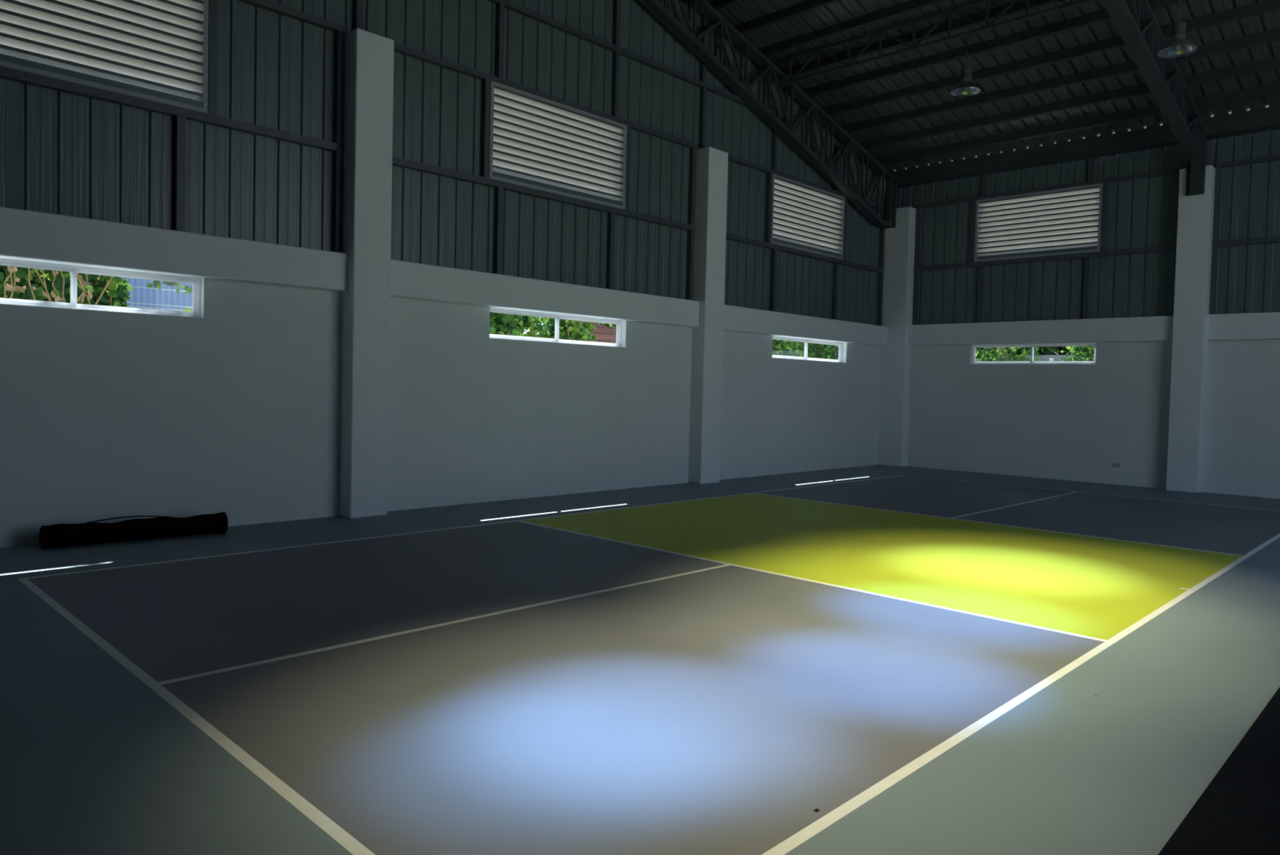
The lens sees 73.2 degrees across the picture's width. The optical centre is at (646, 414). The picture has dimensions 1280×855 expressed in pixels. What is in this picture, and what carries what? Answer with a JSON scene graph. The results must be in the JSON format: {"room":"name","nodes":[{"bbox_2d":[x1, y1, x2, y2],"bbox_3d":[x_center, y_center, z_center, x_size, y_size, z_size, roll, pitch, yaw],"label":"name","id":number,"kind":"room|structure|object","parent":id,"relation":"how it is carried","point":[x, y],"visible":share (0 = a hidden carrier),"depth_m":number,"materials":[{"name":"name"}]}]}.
{"room":"sports facility","nodes":[
{"label":"sports facility","id":0,"kind":"room"},
{"bbox_2d":[0,277,881,547],"bbox_3d":[-3.638,-0.114,9.402,0.160,2.484,24.808,3,3,44],"label":"wall","id":1,"kind":"structure","parent":0,"point":[233,409],"depth_m":9.44,"materials":[{"name":"paint"}]},
{"bbox_2d":[0,257,200,317],"bbox_3d":[-5.190,-1.145,7.801,0.070,0.396,2.130,3,3,44],"label":"window","id":2,"kind":"structure","parent":1,"relation":"in","point":[73,269],"depth_m":7.93,"materials":[{"name":"white plastic"}]},
{"bbox_2d":[0,206,887,346],"bbox_3d":[-3.647,-1.554,9.218,0.290,0.405,24.548,3,3,44],"label":"beam","id":3,"kind":"structure","parent":1,"relation":"on","point":[24,235],"depth_m":9.19,"materials":[{"name":"paint"}]},
{"bbox_2d":[173,115,186,231],"bbox_3d":[-4.508,-2.307,8.314,0.079,1.116,0.075,3,3,44],"label":"stud","id":4,"kind":"object","parent":3,"relation":"on","point":[180,121],"visible":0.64,"depth_m":8.29,"materials":[{"name":"metal"}]},
{"bbox_2d":[332,151,343,253],"bbox_3d":[-3.394,-2.316,9.463,0.079,1.116,0.075,3,3,44],"label":"stud","id":5,"kind":"object","parent":3,"relation":"on","point":[338,165],"visible":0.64,"depth_m":9.43,"materials":[{"name":"metal"}]},
{"bbox_2d":[0,0,885,324],"bbox_3d":[-3.424,-4.881,9.364,0.024,6.306,24.708,3,3,44],"label":"cladding","id":6,"kind":"object","parent":3,"relation":"on","point":[61,153],"visible":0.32,"depth_m":10.49,"materials":[{"name":"grey metal"}]},
{"bbox_2d":[0,0,208,113],"bbox_3d":[-5.169,-3.547,7.611,0.150,1.215,2.385,3,3,44],"label":"vent","id":7,"kind":"object","parent":6,"relation":"attached to","point":[157,51],"visible":0.98,"depth_m":7.90,"materials":[{"name":"metal"}]},
{"bbox_2d":[0,65,344,152],"bbox_3d":[-5.304,-2.897,7.458,0.083,0.080,5.620,3,3,44],"label":"beam","id":8,"kind":"structure","parent":6,"relation":"attached to","point":[9,73],"depth_m":8.13,"materials":[{"name":"metal"}]},
{"bbox_2d":[208,0,217,115],"bbox_3d":[-4.283,-3.553,8.476,0.079,1.215,0.075,3,3,44],"label":"stud","id":9,"kind":"object","parent":8,"relation":"on","point":[212,12],"visible":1,"depth_m":8.45,"materials":[{"name":"metal"}]},
{"bbox_2d":[333,30,345,144],"bbox_3d":[-3.364,-3.561,9.424,0.079,1.215,0.075,3,3,44],"label":"stud","id":10,"kind":"object","parent":8,"relation":"on","point":[340,37],"visible":1,"depth_m":9.39,"materials":[{"name":"metal"}]},
{"bbox_2d":[237,0,346,32],"bbox_3d":[-5.273,-4.186,7.417,0.083,0.070,5.620,3,3,44],"label":"beam","id":11,"kind":"structure","parent":6,"relation":"attached to","point":[268,5],"depth_m":9.03,"materials":[{"name":"metal"}]},
{"bbox_2d":[353,0,363,30],"bbox_3d":[-3.191,-4.704,9.538,0.079,0.930,0.075,3,3,44],"label":"stud","id":12,"kind":"object","parent":6,"relation":"attached to","point":[357,4],"visible":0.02,"depth_m":9.52,"materials":[{"name":"metal"}]},
{"bbox_2d":[392,155,695,231],"bbox_3d":[-1.149,-2.933,11.741,0.083,0.080,5.424,3,3,44],"label":"beam","id":13,"kind":"structure","parent":6,"relation":"attached to","point":[398,162],"depth_m":11.32,"materials":[{"name":"metal"}]},
{"bbox_2d":[480,79,490,177],"bbox_3d":[-2.022,-3.572,10.807,0.079,1.215,0.075,3,3,44],"label":"stud","id":14,"kind":"object","parent":13,"relation":"on","point":[486,95],"visible":1,"depth_m":10.78,"materials":[{"name":"metal"}]},
{"bbox_2d":[625,125,631,210],"bbox_3d":[-0.300,-3.587,12.581,0.079,1.215,0.075,3,3,44],"label":"stud","id":15,"kind":"object","parent":13,"relation":"on","point":[628,128],"visible":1,"depth_m":12.55,"materials":[{"name":"metal"}]},
{"bbox_2d":[688,146,696,225],"bbox_3d":[0.716,-3.596,13.629,0.079,1.215,0.075,3,3,44],"label":"stud","id":16,"kind":"object","parent":13,"relation":"on","point":[692,161],"visible":1,"depth_m":13.60,"materials":[{"name":"metal"}]},
{"bbox_2d":[394,42,697,148],"bbox_3d":[-1.118,-4.222,11.700,0.083,0.070,5.424,3,3,44],"label":"beam","id":17,"kind":"structure","parent":6,"relation":"attached to","point":[398,48],"depth_m":11.14,"materials":[{"name":"metal"}]},
{"bbox_2d":[494,2,505,79],"bbox_3d":[-1.861,-4.715,10.909,0.079,0.930,0.075,3,3,44],"label":"stud","id":18,"kind":"object","parent":17,"relation":"on","point":[500,29],"visible":1,"depth_m":10.88,"materials":[{"name":"metal"}]},
{"bbox_2d":[611,50,620,117],"bbox_3d":[-0.447,-4.727,12.366,0.079,0.930,0.075,3,3,44],"label":"stud","id":19,"kind":"object","parent":17,"relation":"on","point":[615,55],"visible":1,"depth_m":12.34,"materials":[{"name":"metal"}]},
{"bbox_2d":[488,80,626,209],"bbox_3d":[-1.186,-3.581,11.716,0.150,1.215,2.385,3,3,44],"label":"vent","id":20,"kind":"object","parent":6,"relation":"attached to","point":[536,142],"visible":0.87,"depth_m":11.62,"materials":[{"name":"metal"}]},
{"bbox_2d":[485,0,789,122],"bbox_3d":[-4.598,-5.191,8.057,0.083,0.070,20.600,3,3,44],"label":"beam","id":21,"kind":"structure","parent":6,"relation":"attached to","point":[511,6],"depth_m":12.28,"materials":[{"name":"metal"}]},
{"bbox_2d":[612,0,621,46],"bbox_3d":[-0.423,-6.022,12.318,0.079,1.521,0.075,3,3,44],"label":"stud","id":22,"kind":"object","parent":21,"relation":"on","point":[616,3],"visible":1,"depth_m":12.30,"materials":[{"name":"metal"}]},
{"bbox_2d":[699,16,707,82],"bbox_3d":[0.901,-5.790,13.697,0.079,1.034,0.075,3,3,44],"label":"stud","id":23,"kind":"object","parent":21,"relation":"on","point":[704,24],"visible":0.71,"depth_m":13.67,"materials":[{"name":"metal"}]},
{"bbox_2d":[698,86,706,147],"bbox_3d":[0.890,-4.738,13.744,0.079,0.930,0.075,3,3,44],"label":"stud","id":24,"kind":"object","parent":6,"relation":"attached to","point":[703,91],"visible":1,"depth_m":13.72,"materials":[{"name":"metal"}]},
{"bbox_2d":[725,233,884,273],"bbox_3d":[2.996,-2.968,16.012,0.083,0.080,5.528,3,3,44],"label":"beam","id":25,"kind":"structure","parent":6,"relation":"attached to","point":[728,236],"depth_m":15.76,"materials":[{"name":"metal"}]},
{"bbox_2d":[764,172,773,243],"bbox_3d":[2.133,-3.608,15.090,0.079,1.215,0.075,3,3,44],"label":"stud","id":26,"kind":"object","parent":25,"relation":"on","point":[769,175],"visible":1,"depth_m":15.06,"materials":[{"name":"metal"}]},
{"bbox_2d":[843,197,847,260],"bbox_3d":[3.846,-3.622,16.855,0.079,1.215,0.075,3,3,44],"label":"stud","id":27,"kind":"object","parent":25,"relation":"on","point":[846,199],"visible":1,"depth_m":16.83,"materials":[{"name":"metal"}]},
{"bbox_2d":[878,209,884,269],"bbox_3d":[4.901,-3.631,17.943,0.079,1.215,0.075,3,3,44],"label":"stud","id":28,"kind":"object","parent":25,"relation":"on","point":[882,240],"visible":0.79,"depth_m":17.92,"materials":[{"name":"metal"}]},
{"bbox_2d":[728,154,884,210],"bbox_3d":[3.027,-4.257,15.972,0.083,0.070,5.528,3,3,44],"label":"beam","id":29,"kind":"structure","parent":6,"relation":"attached to","point":[731,158],"depth_m":15.22,"materials":[{"name":"metal"}]},
{"bbox_2d":[770,128,777,170],"bbox_3d":[2.248,-4.750,15.143,0.079,0.930,0.075,3,3,44],"label":"stud","id":30,"kind":"object","parent":29,"relation":"on","point":[775,135],"visible":0.71,"depth_m":15.12,"materials":[{"name":"metal"}]},
{"bbox_2d":[833,142,840,191],"bbox_3d":[3.661,-4.762,16.601,0.079,0.930,0.075,3,3,44],"label":"stud","id":31,"kind":"object","parent":29,"relation":"on","point":[837,144],"visible":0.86,"depth_m":16.57,"materials":[{"name":"metal"}]},
{"bbox_2d":[770,173,844,259],"bbox_3d":[2.966,-3.616,15.996,0.150,1.215,2.370,3,3,44],"label":"vent","id":32,"kind":"object","parent":6,"relation":"attached to","point":[805,217],"visible":0.91,"depth_m":15.95,"materials":[{"name":"metal"}]},
{"bbox_2d":[493,186,503,274],"bbox_3d":[-1.897,-2.329,11.006,0.079,1.116,0.075,3,3,44],"label":"stud","id":33,"kind":"object","parent":3,"relation":"on","point":[499,192],"visible":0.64,"depth_m":10.98,"materials":[{"name":"metal"}]},
{"bbox_2d":[605,212,614,289],"bbox_3d":[-0.525,-2.341,12.420,0.079,1.116,0.075,3,3,44],"label":"stud","id":34,"kind":"object","parent":3,"relation":"on","point":[611,215],"visible":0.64,"depth_m":12.39,"materials":[{"name":"metal"}]},
{"bbox_2d":[685,230,694,300],"bbox_3d":[0.686,-2.351,13.668,0.079,1.116,0.075,3,3,44],"label":"stud","id":35,"kind":"object","parent":3,"relation":"on","point":[691,233],"visible":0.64,"depth_m":13.64,"materials":[{"name":"metal"}]},
{"bbox_2d":[769,248,777,311],"bbox_3d":[2.246,-2.364,15.276,0.079,1.116,0.075,3,3,44],"label":"stud","id":36,"kind":"object","parent":3,"relation":"on","point":[774,251],"visible":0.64,"depth_m":15.25,"materials":[{"name":"metal"}]},
{"bbox_2d":[831,262,838,319],"bbox_3d":[3.653,-2.376,16.726,0.079,1.116,0.075,3,3,44],"label":"stud","id":37,"kind":"object","parent":3,"relation":"on","point":[835,265],"visible":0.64,"depth_m":16.70,"materials":[{"name":"metal"}]},
{"bbox_2d":[876,272,884,325],"bbox_3d":[4.871,-2.387,17.982,0.079,1.116,0.075,3,3,44],"label":"stud","id":38,"kind":"object","parent":3,"relation":"on","point":[880,290],"visible":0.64,"depth_m":17.95,"materials":[{"name":"metal"}]},
{"bbox_2d":[489,306,622,346],"bbox_3d":[-1.237,-1.179,11.876,0.070,0.396,2.420,3,3,44],"label":"window","id":39,"kind":"structure","parent":1,"relation":"in","point":[619,323],"depth_m":11.87,"materials":[{"name":"white plastic"}]},
{"bbox_2d":[772,335,843,362],"bbox_3d":[3.004,-1.215,16.247,0.070,0.396,2.475,3,3,44],"label":"window","id":40,"kind":"structure","parent":1,"relation":"in","point":[806,341],"depth_m":16.25,"materials":[{"name":"white plastic"}]},
{"bbox_2d":[0,464,1279,854],"bbox_3d":[0.913,1.449,5.111,12.782,0.151,24.968,3,3,44],"label":"floor","id":41,"kind":"structure","parent":0,"point":[917,659],"depth_m":4.57,"materials":[{"name":"grey paint"}]},
{"bbox_2d":[38,511,228,549],"bbox_3d":[-4.643,1.044,7.874,1.494,0.233,0.211,0,2,-41],"label":"equipment bag","id":42,"kind":"object","parent":41,"relation":"on","point":[60,535],"visible":1,"depth_m":7.76,"materials":[{"name":"black fabric"}]},
{"bbox_2d":[339,27,394,518],"bbox_3d":[-3.128,-1.511,9.584,0.310,5.290,0.445,3,3,44],"label":"concrete column","id":43,"kind":"structure","parent":41,"relation":"on","point":[368,108],"depth_m":9.45,"materials":[{"name":"grey concrete"}]},
{"bbox_2d":[688,146,728,484],"bbox_3d":[0.969,-1.546,13.807,0.310,5.290,0.475,3,3,44],"label":"concrete column","id":44,"kind":"structure","parent":41,"relation":"on","point":[712,163],"depth_m":13.65,"materials":[{"name":"grey concrete"}]},
{"bbox_2d":[877,206,915,466],"bbox_3d":[5.194,-1.591,17.958,0.592,5.320,0.310,3,3,44],"label":"concrete column","id":45,"kind":"structure","parent":41,"relation":"on","point":[900,241],"depth_m":17.79,"materials":[{"name":"grey concrete"}]},
{"bbox_2d":[637,0,897,228],"bbox_3d":[-3.325,-5.807,9.114,0.240,4.071,24.321,3,3,44],"label":"roof truss","id":46,"kind":"object","parent":45,"relation":"on","point":[687,37],"visible":1,"depth_m":14.98,"materials":[{"name":"metal"}]},
{"bbox_2d":[708,0,743,10],"bbox_3d":[5.378,-6.181,9.343,12.462,0.165,0.096,3,3,44],"label":"purlin","id":47,"kind":"structure","parent":46,"relation":"on","point":[717,5],"depth_m":13.39,"materials":[{"name":"metal"}]},
{"bbox_2d":[733,0,843,34],"bbox_3d":[5.834,-6.017,9.822,12.462,0.165,0.096,3,3,44],"label":"purlin","id":48,"kind":"structure","parent":46,"relation":"on","point":[811,5],"depth_m":13.39,"materials":[{"name":"metal"}]},
{"bbox_2d":[758,0,950,57],"bbox_3d":[6.289,-5.853,10.301,12.462,0.165,0.096,3,3,44],"label":"purlin","id":49,"kind":"structure","parent":46,"relation":"on","point":[911,6],"depth_m":13.32,"materials":[{"name":"metal"}]},
{"bbox_2d":[781,0,1065,77],"bbox_3d":[6.745,-5.689,10.780,12.462,0.165,0.096,3,3,44],"label":"roof purlin","id":50,"kind":"structure","parent":46,"relation":"on","point":[1019,6],"depth_m":13.18,"materials":[{"name":"metal"}]},
{"bbox_2d":[801,0,1189,97],"bbox_3d":[7.200,-5.524,11.259,12.462,0.165,0.096,3,3,44],"label":"purlin","id":51,"kind":"structure","parent":46,"relation":"on","point":[1103,15],"depth_m":13.26,"materials":[{"name":"metal"}]},
{"bbox_2d":[822,0,1279,115],"bbox_3d":[7.656,-5.360,11.738,12.462,0.165,0.096,3,3,44],"label":"purlin","id":52,"kind":"structure","parent":46,"relation":"on","point":[1267,6],"depth_m":13.15,"materials":[{"name":"metal"}]},
{"bbox_2d":[840,28,1279,133],"bbox_3d":[8.111,-5.196,12.217,12.462,0.165,0.096,3,3,44],"label":"purlin","id":53,"kind":"structure","parent":46,"relation":"on","point":[1271,36],"depth_m":13.76,"materials":[{"name":"metal"}]},
{"bbox_2d":[857,56,1279,149],"bbox_3d":[8.567,-5.032,12.696,12.462,0.165,0.096,3,3,44],"label":"purlin","id":54,"kind":"structure","parent":46,"relation":"on","point":[1272,64],"depth_m":14.21,"materials":[{"name":"metal"}]},
{"bbox_2d":[874,82,1279,164],"bbox_3d":[9.022,-4.867,13.175,12.462,0.165,0.096,3,3,44],"label":"purlin","id":55,"kind":"structure","parent":46,"relation":"on","point":[1274,88],"depth_m":14.75,"materials":[{"name":"metal"}]},
{"bbox_2d":[889,104,1279,188],"bbox_3d":[9.558,-4.646,13.697,12.402,0.303,0.322,3,3,44],"label":"roof purlin","id":56,"kind":"object","parent":46,"relation":"attached to","point":[1262,119],"visible":0.9,"depth_m":15.27,"materials":[{"name":"metal"}]},
{"bbox_2d":[1165,164,1215,493],"bbox_3d":[9.005,-1.382,14.263,0.458,5.320,0.310,3,3,44],"label":"concrete column","id":57,"kind":"structure","parent":41,"relation":"on","point":[1195,218],"depth_m":14.14,"materials":[{"name":"grey concrete"}]},
{"bbox_2d":[1102,0,1207,195],"bbox_3d":[0.584,-5.568,5.324,0.256,4.123,24.320,3,3,44],"label":"roof truss","id":58,"kind":"object","parent":57,"relation":"on","point":[1180,111],"visible":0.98,"depth_m":12.44,"materials":[{"name":"metal"}]},
{"bbox_2d":[777,0,1096,86],"bbox_3d":[4.138,-5.720,12.883,5.230,0.446,0.060,3,3,44],"label":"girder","id":59,"kind":"object","parent":58,"relation":"attached to","point":[944,13],"visible":1,"depth_m":12.98,"materials":[{"name":"metal"}]},
{"bbox_2d":[950,35,981,96],"bbox_3d":[4.631,-5.064,12.480,0.418,0.780,0.418,3,3,44],"label":"lamp","id":60,"kind":"object","parent":59,"relation":"hanging from","point":[966,88],"visible":1,"depth_m":12.46,"materials":[{"name":"metal"}]},
{"bbox_2d":[1158,686,1279,854],"bbox_3d":[3.047,1.462,3.760,0.680,0.012,15.000,3,3,44],"label":"rubber mat","id":61,"kind":"object","parent":41,"relation":"on","point":[1237,812],"visible":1,"depth_m":3.20,"materials":[{"name":"black rubber"}]},
{"bbox_2d":[705,0,1279,171],"bbox_3d":[0.814,-6.133,4.610,13.622,3.351,25.000,3,3,44],"label":"ceiling","id":62,"kind":"structure","parent":0,"point":[745,11],"depth_m":13.75,"materials":[{"name":"grey metal"}]},
{"bbox_2d":[1156,0,1198,57],"bbox_3d":[6.556,-4.911,10.614,0.438,0.875,0.438,3,3,44],"label":"lamp","id":63,"kind":"object","parent":62,"relation":"hanging from","point":[1179,46],"visible":1,"depth_m":10.61,"materials":[{"name":"metal"}]},
{"bbox_2d":[906,338,1279,498],"bbox_3d":[9.511,0.046,14.041,12.582,2.504,0.160,3,3,44],"label":"wall","id":64,"kind":"structure","parent":0,"point":[1072,422],"depth_m":15.34,"materials":[{"name":"paint"}]},
{"bbox_2d":[971,342,1096,364],"bbox_3d":[7.272,-1.138,16.260,2.303,0.386,0.070,3,3,44],"label":"window","id":65,"kind":"structure","parent":64,"relation":"in","point":[974,347],"depth_m":16.24,"materials":[{"name":"white plastic"}]},
{"bbox_2d":[908,311,1279,345],"bbox_3d":[9.752,-1.398,13.705,11.880,0.415,0.290,3,3,44],"label":"beam","id":66,"kind":"structure","parent":64,"relation":"on","point":[1246,326],"depth_m":15.34,"materials":[{"name":"paint"}]},
{"bbox_2d":[911,271,918,324],"bbox_3d":[5.544,-2.392,17.791,0.070,1.111,0.059,3,3,44],"label":"stud","id":67,"kind":"object","parent":66,"relation":"on","point":[916,273],"visible":0.86,"depth_m":17.77,"materials":[{"name":"metal"}]},
{"bbox_2d":[976,266,982,322],"bbox_3d":[6.509,-2.339,16.855,0.070,1.111,0.059,3,3,44],"label":"stud","id":68,"kind":"object","parent":66,"relation":"on","point":[980,268],"visible":0.86,"depth_m":16.83,"materials":[{"name":"metal"}]},
{"bbox_2d":[1082,257,1089,319],"bbox_3d":[7.904,-2.263,15.502,0.070,1.111,0.059,3,3,44],"label":"stud","id":69,"kind":"object","parent":66,"relation":"on","point":[1086,264],"visible":0.86,"depth_m":15.48,"materials":[{"name":"metal"}]},
{"bbox_2d":[896,128,1279,324],"bbox_3d":[9.598,-3.088,13.912,12.522,3.001,0.024,3,3,44],"label":"cladding","id":70,"kind":"object","parent":66,"relation":"on","point":[1141,213],"visible":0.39,"depth_m":15.12,"materials":[{"name":"grey metal"}]},
{"bbox_2d":[980,174,986,195],"bbox_3d":[6.561,-4.505,16.787,0.070,0.515,0.059,3,3,44],"label":"stud","id":71,"kind":"object","parent":70,"relation":"attached to","point":[983,176],"visible":0.64,"depth_m":16.77,"materials":[{"name":"metal"}]},
{"bbox_2d":[973,182,1102,262],"bbox_3d":[7.302,-3.542,16.137,2.277,1.205,0.150,3,3,44],"label":"vent","id":72,"kind":"object","parent":70,"relation":"attached to","point":[1067,220],"visible":1,"depth_m":16.07,"materials":[{"name":"metal"}]},
{"bbox_2d":[913,244,1176,271],"bbox_3d":[7.245,-2.897,16.134,4.787,0.085,0.063,3,3,44],"label":"beam","id":73,"kind":"structure","parent":70,"relation":"attached to","point":[1172,247],"depth_m":15.88,"materials":[{"name":"metal"}]},
{"bbox_2d":[914,208,920,266],"bbox_3d":[5.574,-3.634,17.752,0.070,1.205,0.059,3,3,44],"label":"stud","id":74,"kind":"object","parent":73,"relation":"on","point":[917,210],"visible":1,"depth_m":17.73,"materials":[{"name":"metal"}]},
{"bbox_2d":[970,200,976,262],"bbox_3d":[6.428,-3.587,16.924,0.070,1.205,0.059,3,3,44],"label":"stud","id":75,"kind":"object","parent":73,"relation":"on","point":[974,204],"visible":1,"depth_m":16.90,"materials":[{"name":"metal"}]},
{"bbox_2d":[1100,182,1108,251],"bbox_3d":[8.117,-3.495,15.286,0.070,1.205,0.059,3,3,44],"label":"stud","id":76,"kind":"object","parent":73,"relation":"on","point":[1104,198],"visible":1,"depth_m":15.27,"materials":[{"name":"metal"}]},
{"bbox_2d":[1175,173,1179,244],"bbox_3d":[8.951,-3.450,14.477,0.070,1.205,0.059,3,3,44],"label":"stud","id":77,"kind":"object","parent":73,"relation":"on","point":[1178,173],"visible":0.36,"depth_m":14.47,"materials":[{"name":"metal"}]},
{"bbox_2d":[915,168,1183,208],"bbox_3d":[7.276,-4.176,16.093,4.787,0.065,0.063,3,3,44],"label":"beam","id":78,"kind":"structure","parent":70,"relation":"attached to","point":[1175,171],"depth_m":15.80,"materials":[{"name":"metal"}]},
{"bbox_2d":[894,105,1268,171],"bbox_3d":[9.733,-4.786,13.883,13.622,0.620,0.115,3,3,44],"label":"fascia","id":79,"kind":"object","parent":70,"relation":"attached to","point":[1267,106],"visible":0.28,"depth_m":15.32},
{"bbox_2d":[1087,157,1093,181],"bbox_3d":[7.956,-4.429,15.434,0.070,0.515,0.059,3,3,44],"label":"stud","id":80,"kind":"object","parent":70,"relation":"attached to","point":[1091,161],"visible":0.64,"depth_m":15.41,"materials":[{"name":"metal"}]},
{"bbox_2d":[1212,235,1279,247],"bbox_3d":[11.671,-2.656,11.842,6.635,0.085,0.063,3,3,44],"label":"beam","id":81,"kind":"structure","parent":70,"relation":"attached to","point":[1268,239],"depth_m":13.80,"materials":[{"name":"metal"}]},
{"bbox_2d":[1212,167,1222,241],"bbox_3d":[9.336,-3.429,14.103,0.070,1.205,0.059,3,3,44],"label":"stud","id":82,"kind":"object","parent":81,"relation":"on","point":[1218,170],"visible":1,"depth_m":14.08,"materials":[{"name":"metal"}]},
{"bbox_2d":[1215,155,1279,167],"bbox_3d":[11.701,-3.935,11.802,6.635,0.065,0.063,3,3,44],"label":"beam","id":83,"kind":"structure","parent":70,"relation":"attached to","point":[1274,157],"depth_m":13.78,"materials":[{"name":"metal"}]},
{"bbox_2d":[1172,249,1176,315],"bbox_3d":[8.921,-2.208,14.516,0.070,1.111,0.059,3,3,44],"label":"stud","id":84,"kind":"object","parent":66,"relation":"on","point":[1175,250],"visible":0.29,"depth_m":14.51,"materials":[{"name":"metal"}]},
{"bbox_2d":[1208,246,1217,314],"bbox_3d":[9.307,-2.187,14.142,0.070,1.111,0.059,3,3,44],"label":"stud","id":85,"kind":"object","parent":66,"relation":"on","point":[1215,249],"visible":0.86,"depth_m":14.12,"materials":[{"name":"metal"}]},
{"bbox_2d":[1112,462,1119,466],"bbox_3d":[8.255,0.890,15.143,0.120,0.077,0.016,3,3,44],"label":"wall socket","id":86,"kind":"object","parent":64,"relation":"attached to","point":[1114,464],"visible":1,"depth_m":15.14,"materials":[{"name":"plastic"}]},
{"label":"outside","id":87,"kind":"structure","parent":0,"visible":0},
{"label":"ground","id":88,"kind":"structure","parent":87,"visible":0},
{"bbox_2d":[4,266,36,300],"bbox_3d":[-6.699,-0.534,8.437,0.484,3.483,1.549,3,2,41],"label":"vine","id":89,"kind":"object","parent":88,"relation":"on","point":[7,286],"visible":0.2,"depth_m":8.71,"materials":[{"name":"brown plant"}]},
{"bbox_2d":[0,265,93,302],"bbox_3d":[-7.405,-0.784,9.585,1.015,3.882,2.307,3,3,44],"label":"climbing shrub","id":90,"kind":"object","parent":88,"relation":"on","point":[22,273],"visible":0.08,"depth_m":9.78,"materials":[{"name":"green plant"}]},
{"bbox_2d":[0,265,102,302],"bbox_3d":[-9.314,-1.547,12.228,1.459,5.214,3.908,3,3,44],"label":"leafy tree","id":91,"kind":"object","parent":88,"relation":"on","point":[26,283],"visible":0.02,"depth_m":12.47,"materials":[{"name":"green plant"}]},
{"bbox_2d":[34,268,92,304],"bbox_3d":[-6.313,-0.648,9.326,0.522,3.674,0.632,3,3,44],"label":"vine","id":92,"kind":"object","parent":88,"relation":"on","point":[83,283],"visible":0.12,"depth_m":9.33,"materials":[{"name":"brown plant"}]},
{"bbox_2d":[76,274,133,306],"bbox_3d":[-7.104,-0.721,11.214,0.678,3.661,0.729,2,2,8],"label":"climbing shrub","id":93,"kind":"object","parent":88,"relation":"on","point":[116,293],"visible":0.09,"depth_m":11.08,"materials":[{"name":"green plant"}]},
{"bbox_2d":[94,275,192,311],"bbox_3d":[-5.803,-0.411,10.414,1.845,3.152,0.291,0,2,-38],"label":"leafy branch","id":94,"kind":"object","parent":88,"relation":"on","point":[157,284],"visible":0.16,"depth_m":10.30,"materials":[{"name":"green plant"}]},
{"bbox_2d":[120,276,192,311],"bbox_3d":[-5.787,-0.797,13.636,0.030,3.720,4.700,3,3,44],"label":"fence","id":95,"kind":"object","parent":88,"relation":"on","point":[146,295],"visible":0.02,"depth_m":12.32,"materials":[{"name":"blue metal"}]},
{"bbox_2d":[489,312,550,337],"bbox_3d":[-2.483,-0.822,14.423,1.257,3.890,2.039,3,3,44],"label":"climbing shrub","id":96,"kind":"object","parent":88,"relation":"on","point":[508,326],"visible":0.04,"depth_m":14.21,"materials":[{"name":"green plant"}]},
{"bbox_2d":[542,317,597,342],"bbox_3d":[-1.418,-0.743,15.539,1.083,3.707,1.094,3,3,44],"label":"climbing shrub","id":97,"kind":"object","parent":88,"relation":"on","point":[571,332],"visible":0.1,"depth_m":15.28,"materials":[{"name":"green plant"}]},
{"bbox_2d":[524,316,616,337],"bbox_3d":[-1.223,-1.175,20.611,4.840,4.268,1.270,0,2,-44],"label":"bush","id":98,"kind":"object","parent":88,"relation":"on","point":[614,326],"visible":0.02,"depth_m":19.60,"materials":[{"name":"plant"}]},
{"bbox_2d":[581,320,616,342],"bbox_3d":[0.186,-0.548,20.592,0.120,3.070,4.800,3,3,44],"label":"wall","id":99,"kind":"structure","parent":88,"relation":"on","point":[605,334],"depth_m":19.25,"materials":[{"name":"brown wood"}]},
{"bbox_2d":[772,339,804,356],"bbox_3d":[2.866,-0.896,19.804,2.037,3.954,1.261,0,2,-40],"label":"climbing shrub","id":100,"kind":"object","parent":88,"relation":"on","point":[777,346],"visible":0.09,"depth_m":19.62,"materials":[{"name":"green plant"}]},
{"bbox_2d":[774,341,838,359],"bbox_3d":[4.844,-2.234,29.115,2.655,6.138,8.887,3,3,44],"label":"leafy tree","id":101,"kind":"object","parent":88,"relation":"on","point":[835,357],"visible":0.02,"depth_m":28.99,"materials":[{"name":"green plant"}]},
{"bbox_2d":[785,341,838,359],"bbox_3d":[4.186,-0.906,21.590,2.156,3.926,1.230,0,2,-44],"label":"climbing shrub","id":102,"kind":"object","parent":88,"relation":"on","point":[824,349],"visible":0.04,"depth_m":21.29,"materials":[{"name":"green plant"}]},
{"bbox_2d":[975,346,1043,361],"bbox_3d":[8.121,-0.601,19.871,2.007,3.614,1.468,3,3,44],"label":"bush","id":103,"kind":"object","parent":88,"relation":"on","point":[990,356],"visible":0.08,"depth_m":19.57,"materials":[{"name":"green plant"}]},
{"bbox_2d":[975,354,1093,361],"bbox_3d":[10.050,-0.097,20.640,9.000,2.640,0.200,3,3,44],"label":"wall","id":104,"kind":"structure","parent":88,"relation":"on","point":[1045,357],"depth_m":20.83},
{"bbox_2d":[975,346,1093,355],"bbox_3d":[11.055,-2.101,23.143,8.866,6.558,2.878,3,3,44],"label":"leafy tree","id":105,"kind":"object","parent":88,"relation":"on","point":[1051,350],"visible":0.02,"depth_m":22.63,"materials":[{"name":"green plant"}]},
{"bbox_2d":[1057,346,1094,360],"bbox_3d":[9.742,-0.503,18.575,1.890,3.577,1.447,3,2,34],"label":"bush","id":106,"kind":"object","parent":88,"relation":"on","point":[1087,356],"visible":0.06,"depth_m":18.62,"materials":[{"name":"green plant"}]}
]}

